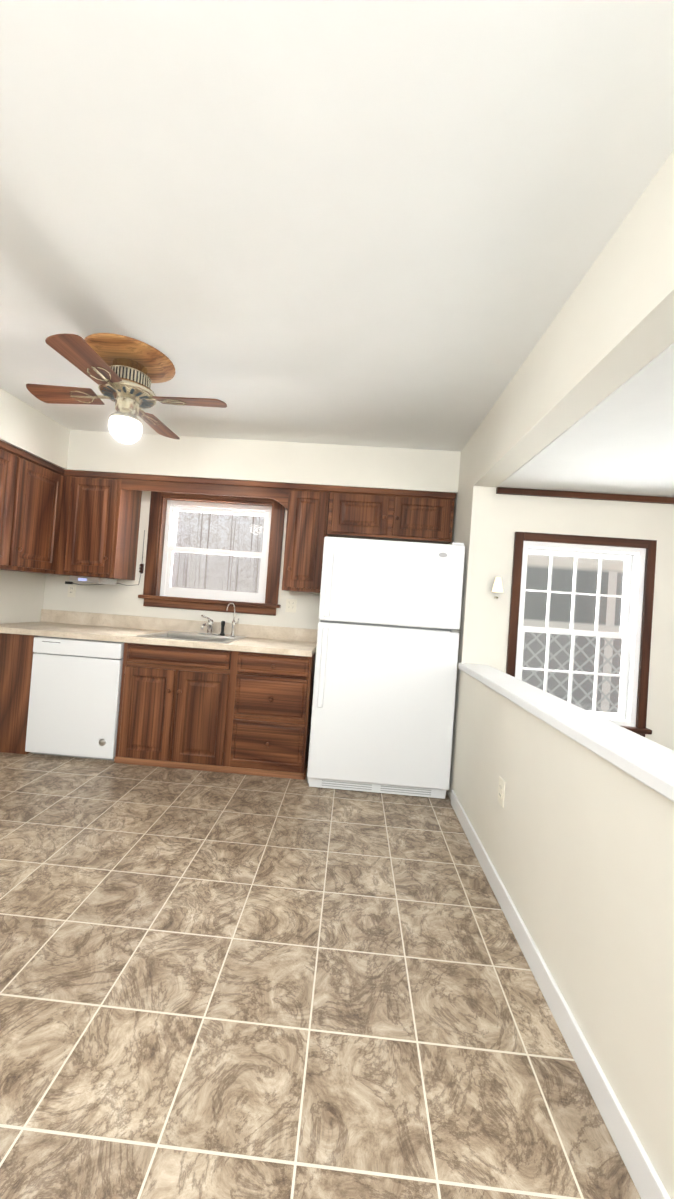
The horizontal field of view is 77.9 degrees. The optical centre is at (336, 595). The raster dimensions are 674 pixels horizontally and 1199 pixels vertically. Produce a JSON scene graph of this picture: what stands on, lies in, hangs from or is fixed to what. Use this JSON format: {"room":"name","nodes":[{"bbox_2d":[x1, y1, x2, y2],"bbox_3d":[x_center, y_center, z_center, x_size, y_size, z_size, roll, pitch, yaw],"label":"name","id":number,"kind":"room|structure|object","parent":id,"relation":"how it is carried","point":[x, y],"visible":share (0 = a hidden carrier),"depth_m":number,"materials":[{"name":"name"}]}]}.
{"room":"kitchen","nodes":[
{"label":"kitchen","id":0,"kind":"room"},
{"bbox_2d":[0,570,45,623],"bbox_3d":[-2.765,-0.155,1.162,0.150,2.500,5.080,4,-1,2],"label":"wall","id":1,"kind":"structure","parent":0,"point":[21,597],"depth_m":3.44,"materials":[{"name":"beige paint"}]},
{"bbox_2d":[0,440,23,570],"bbox_3d":[-2.419,-0.614,2.673,0.343,0.844,0.470,4,-1,2],"label":"upper cabinet","id":2,"kind":"object","parent":1,"relation":"attached to","point":[11,457],"depth_m":2.85,"materials":[{"name":"brown wood"}]},
{"bbox_2d":[12,451,63,574],"bbox_3d":[-2.401,-0.605,3.133,0.343,0.844,0.450,4,-1,2],"label":"upper cabinet","id":3,"kind":"object","parent":1,"relation":"attached to","point":[55,520],"depth_m":3.13,"materials":[{"name":"brown wood"}]},
{"bbox_2d":[43,491,319,628],"bbox_3d":[-0.849,0.023,3.698,3.780,2.500,0.150,4,-1,2],"label":"wall","id":4,"kind":"structure","parent":0,"point":[119,599],"depth_m":3.66,"materials":[{"name":"beige paint"}]},
{"bbox_2d":[67,584,75,596],"bbox_3d":[-2.341,-0.039,3.680,0.070,0.115,0.009,4,-1,2],"label":"electrical outlet","id":5,"kind":"object","parent":4,"relation":"attached to","point":[71,590],"visible":0.94,"depth_m":3.68,"materials":[{"name":"beige plastic"}]},
{"bbox_2d":[65,530,144,585],"bbox_3d":[-2.036,-0.333,3.660,0.667,0.520,0.024,4,-1,2],"label":"power cord","id":6,"kind":"object","parent":5,"relation":"attached to","point":[67,582],"visible":0.83,"depth_m":3.66,"materials":[{"name":"black plastic"}]},
{"bbox_2d":[56,470,143,579],"bbox_3d":[-1.992,-0.570,3.507,0.485,0.844,0.343,4,-1,2],"label":"upper cabinet","id":7,"kind":"object","parent":4,"relation":"attached to","point":[100,511],"depth_m":3.34,"materials":[{"name":"brown wood"}]},
{"bbox_2d":[69,575,116,584],"bbox_3d":[-2.015,-0.123,3.457,0.245,0.052,0.253,4,-1,2],"label":"radio","id":8,"kind":"object","parent":7,"relation":"attached to","point":[95,580],"visible":0.98,"depth_m":3.34,"materials":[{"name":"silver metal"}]},
{"bbox_2d":[139,564,143,572],"bbox_3d":[-1.709,-0.232,3.639,0.027,0.085,0.042,4,-1,2],"label":"key rack","id":9,"kind":"object","parent":4,"relation":"attached to","point":[141,568],"visible":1,"depth_m":3.64,"materials":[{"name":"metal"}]},
{"bbox_2d":[138,491,284,615],"bbox_3d":[-1.070,-0.380,3.676,1.235,1.038,0.188,4,-1,2],"label":"kitchen window","id":10,"kind":"structure","parent":4,"relation":"in","point":[264,599],"depth_m":3.68,"materials":[{"name":"brown wood"}]},
{"bbox_2d":[285,599,296,612],"bbox_3d":[-0.396,0.091,3.598,0.092,0.115,0.009,4,-1,2],"label":"outlet","id":11,"kind":"object","parent":4,"relation":"attached to","point":[291,604],"visible":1,"depth_m":3.60,"materials":[{"name":"beige plastic"}]},
{"bbox_2d":[282,483,331,592],"bbox_3d":[-0.241,-0.446,3.433,0.319,0.844,0.343,4,-1,2],"label":"upper cabinet","id":12,"kind":"object","parent":4,"relation":"attached to","point":[306,505],"depth_m":3.27,"materials":[{"name":"brown wood"}]},
{"bbox_2d":[328,486,395,539],"bbox_3d":[0.183,-0.650,3.420,0.488,0.379,0.343,4,-1,2],"label":"upper cabinet","id":13,"kind":"object","parent":4,"relation":"attached to","point":[354,512],"depth_m":3.25,"materials":[{"name":"brown wood"}]},
{"bbox_2d":[390,489,455,543],"bbox_3d":[0.668,-0.615,3.399,0.485,0.379,0.343,4,-1,2],"label":"upper cabinet","id":14,"kind":"object","parent":4,"relation":"attached to","point":[417,516],"depth_m":3.23,"materials":[{"name":"brown wood"}]},
{"bbox_2d":[64,430,460,493],"bbox_3d":[-0.782,-1.069,3.469,3.480,0.320,0.345,4,-1,2],"label":"soffit","id":15,"kind":"structure","parent":0,"point":[322,464],"depth_m":3.29,"materials":[{"name":"beige paint"}]},
{"bbox_2d":[0,752,640,1198],"bbox_3d":[-1.045,1.270,1.139,3.780,0.100,5.230,4,-1,2],"label":"floor","id":16,"kind":"structure","parent":0,"point":[226,986],"depth_m":1.30,"materials":[{"name":"tile"}]},
{"bbox_2d":[0,633,38,753],"bbox_3d":[-2.442,0.720,3.368,0.426,0.872,0.607,4,-1,2],"label":"base cabinet","id":17,"kind":"object","parent":16,"relation":"on","point":[16,650],"depth_m":3.06,"materials":[{"name":"brown wood"}]},
{"bbox_2d":[0,609,317,656],"bbox_3d":[-1.389,0.279,3.314,2.468,0.150,0.646,4,-1,2],"label":"countertop","id":18,"kind":"structure","parent":17,"relation":"on","point":[129,629],"depth_m":3.52,"materials":[{"name":"beige stone"}]},
{"bbox_2d":[136,631,246,642],"bbox_3d":[-1.129,0.416,3.312,0.680,0.180,0.558,4,-1,2],"label":"stainless steel sink","id":19,"kind":"object","parent":18,"relation":"in","point":[179,635],"visible":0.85,"depth_m":3.44,"materials":[{"name":"silver metal"}]},
{"bbox_2d":[220,621,224,635],"bbox_3d":[-0.963,0.279,3.517,0.042,0.122,0.041,4,-1,2],"label":"sprayer","id":20,"kind":"object","parent":19,"relation":"on","point":[222,628],"visible":1,"depth_m":3.50,"materials":[{"name":"black plastic"}]},
{"bbox_2d":[199,615,219,634],"bbox_3d":[-1.072,0.249,3.437,0.170,0.164,0.227,4,-1,2],"label":"faucet","id":21,"kind":"object","parent":18,"relation":"on","point":[210,624],"visible":0.98,"depth_m":3.50,"materials":[{"name":"silver metal"}]},
{"bbox_2d":[226,603,238,635],"bbox_3d":[-0.875,0.205,3.496,0.101,0.282,0.077,4,-1,2],"label":"filter faucet","id":22,"kind":"object","parent":18,"relation":"on","point":[233,628],"visible":1,"depth_m":3.50,"materials":[{"name":"silver metal"}]},
{"bbox_2d":[25,636,123,759],"bbox_3d":[-1.900,0.760,3.312,0.654,0.868,0.599,4,-1,2],"label":"dishwasher","id":23,"kind":"object","parent":16,"relation":"on","point":[74,697],"visible":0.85,"depth_m":3.02,"materials":[{"name":"white plastic"}]},
{"bbox_2d":[307,536,464,798],"bbox_3d":[0.340,0.484,3.136,0.952,1.723,0.737,4,-1,2],"label":"refrigerator","id":24,"kind":"object","parent":16,"relation":"on","point":[384,687],"visible":0.98,"depth_m":2.79,"materials":[{"name":"white metal"}]},
{"bbox_2d":[0,0,673,451],"bbox_3d":[-0.860,-1.323,1.182,3.780,0.100,5.230,4,-1,2],"label":"ceiling","id":25,"kind":"structure","parent":0,"point":[372,222],"depth_m":1.25,"materials":[{"name":"white paint"}]},
{"bbox_2d":[0,388,69,468],"bbox_3d":[-2.435,-1.226,1.071,0.365,0.320,4.585,4,-1,2],"label":"soffit","id":26,"kind":"structure","parent":25,"relation":"attached to","point":[27,428],"depth_m":2.98,"materials":[{"name":"beige paint"}]},
{"bbox_2d":[26,333,226,443],"bbox_3d":[-1.131,-1.048,2.254,0.823,0.451,0.823,5,-1,-43],"label":"ceiling fan","id":27,"kind":"object","parent":25,"relation":"hanging from","point":[123,372],"visible":1,"depth_m":2.19,"materials":[{"name":"brown wood"}]},
{"bbox_2d":[446,429,495,799],"bbox_3d":[0.941,0.142,3.158,0.150,2.500,0.778,4,-1,2],"label":"wall","id":28,"kind":"structure","parent":0,"point":[473,518],"depth_m":2.78,"materials":[{"name":"beige paint"}]},
{"bbox_2d":[453,670,673,1198],"bbox_3d":[0.828,0.918,1.794,0.150,0.890,1.927,4,-1,2],"label":"wall","id":29,"kind":"structure","parent":0,"point":[576,839],"depth_m":1.20,"materials":[{"name":"beige paint"}]},
{"bbox_2d":[498,776,504,807],"bbox_3d":[0.754,0.905,1.919,0.009,0.115,0.070,4,-1,2],"label":"outlet","id":30,"kind":"object","parent":29,"relation":"attached to","point":[501,791],"visible":1,"depth_m":1.91,"materials":[{"name":"beige plastic"}]},
{"bbox_2d":[451,790,670,1198],"bbox_3d":[0.673,1.289,0.678,0.013,0.092,4.150,4,-1,2],"label":"baseboard","id":31,"kind":"structure","parent":29,"relation":"attached to","point":[648,1183],"depth_m":1.19,"materials":[{"name":"white paint"}]},
{"bbox_2d":[458,663,673,801],"bbox_3d":[0.861,0.454,1.786,0.194,0.040,1.956,4,-1,2],"label":"ledge","id":32,"kind":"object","parent":29,"relation":"on","point":[646,761],"depth_m":1.30,"materials":[{"name":"white paint"}]},
{"bbox_2d":[473,149,673,486],"bbox_3d":[0.915,-0.958,0.713,0.150,0.390,4.152,4,-1,2],"label":"header beam","id":33,"kind":"structure","parent":0,"point":[609,330],"depth_m":1.42,"materials":[{"name":"beige paint"}]},
{"bbox_2d":[485,494,673,750],"bbox_3d":[2.518,0.446,2.773,3.070,2.105,0.150,4,-1,2],"label":"wall","id":34,"kind":"structure","parent":0,"point":[513,514],"depth_m":2.75,"materials":[{"name":"beige paint"}]},
{"bbox_2d":[492,577,502,597],"bbox_3d":[1.049,-0.048,2.726,0.072,0.140,0.079,4,-1,2],"label":"lamp","id":35,"kind":"object","parent":34,"relation":"attached to","point":[497,587],"visible":0.98,"depth_m":2.70,"materials":[{"name":"white glass"}]},
{"bbox_2d":[506,532,656,736],"bbox_3d":[1.585,0.266,2.770,0.945,1.310,0.160,4,-1,2],"label":"sunroom window","id":36,"kind":"structure","parent":34,"relation":"in","point":[632,634],"depth_m":2.76,"materials":[{"name":"white plastic"}]},
{"bbox_2d":[496,487,673,503],"bbox_3d":[2.514,-0.591,2.704,2.920,0.040,0.028,4,-1,2],"label":"crown molding","id":37,"kind":"structure","parent":34,"relation":"attached to","point":[586,495],"depth_m":2.73,"materials":[{"name":"brown wood"}]},
{"bbox_2d":[496,343,673,496],"bbox_3d":[2.509,-0.696,0.643,3.070,0.100,4.452,4,-1,2],"label":"ceiling","id":38,"kind":"structure","parent":0,"point":[620,440],"depth_m":2.01,"materials":[{"name":"white paint"}]},
{"label":"outside","id":39,"kind":"structure","parent":0,"visible":0},
{"bbox_2d":[171,511,264,592],"bbox_3d":[0.378,-2.020,11.300,15.000,11.000,0.020,4,-1,2],"label":"window glass","id":40,"kind":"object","parent":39,"point":[236,542],"depth_m":11.42,"materials":[{"name":"clear glass"}]},
{"bbox_2d":[522,554,623,712],"bbox_3d":[6.126,-0.718,4.634,8.800,7.000,0.020,4,-1,2],"label":"window glass","id":41,"kind":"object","parent":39,"point":[562,663],"depth_m":4.74,"materials":[{"name":"clear glass"}]}
]}

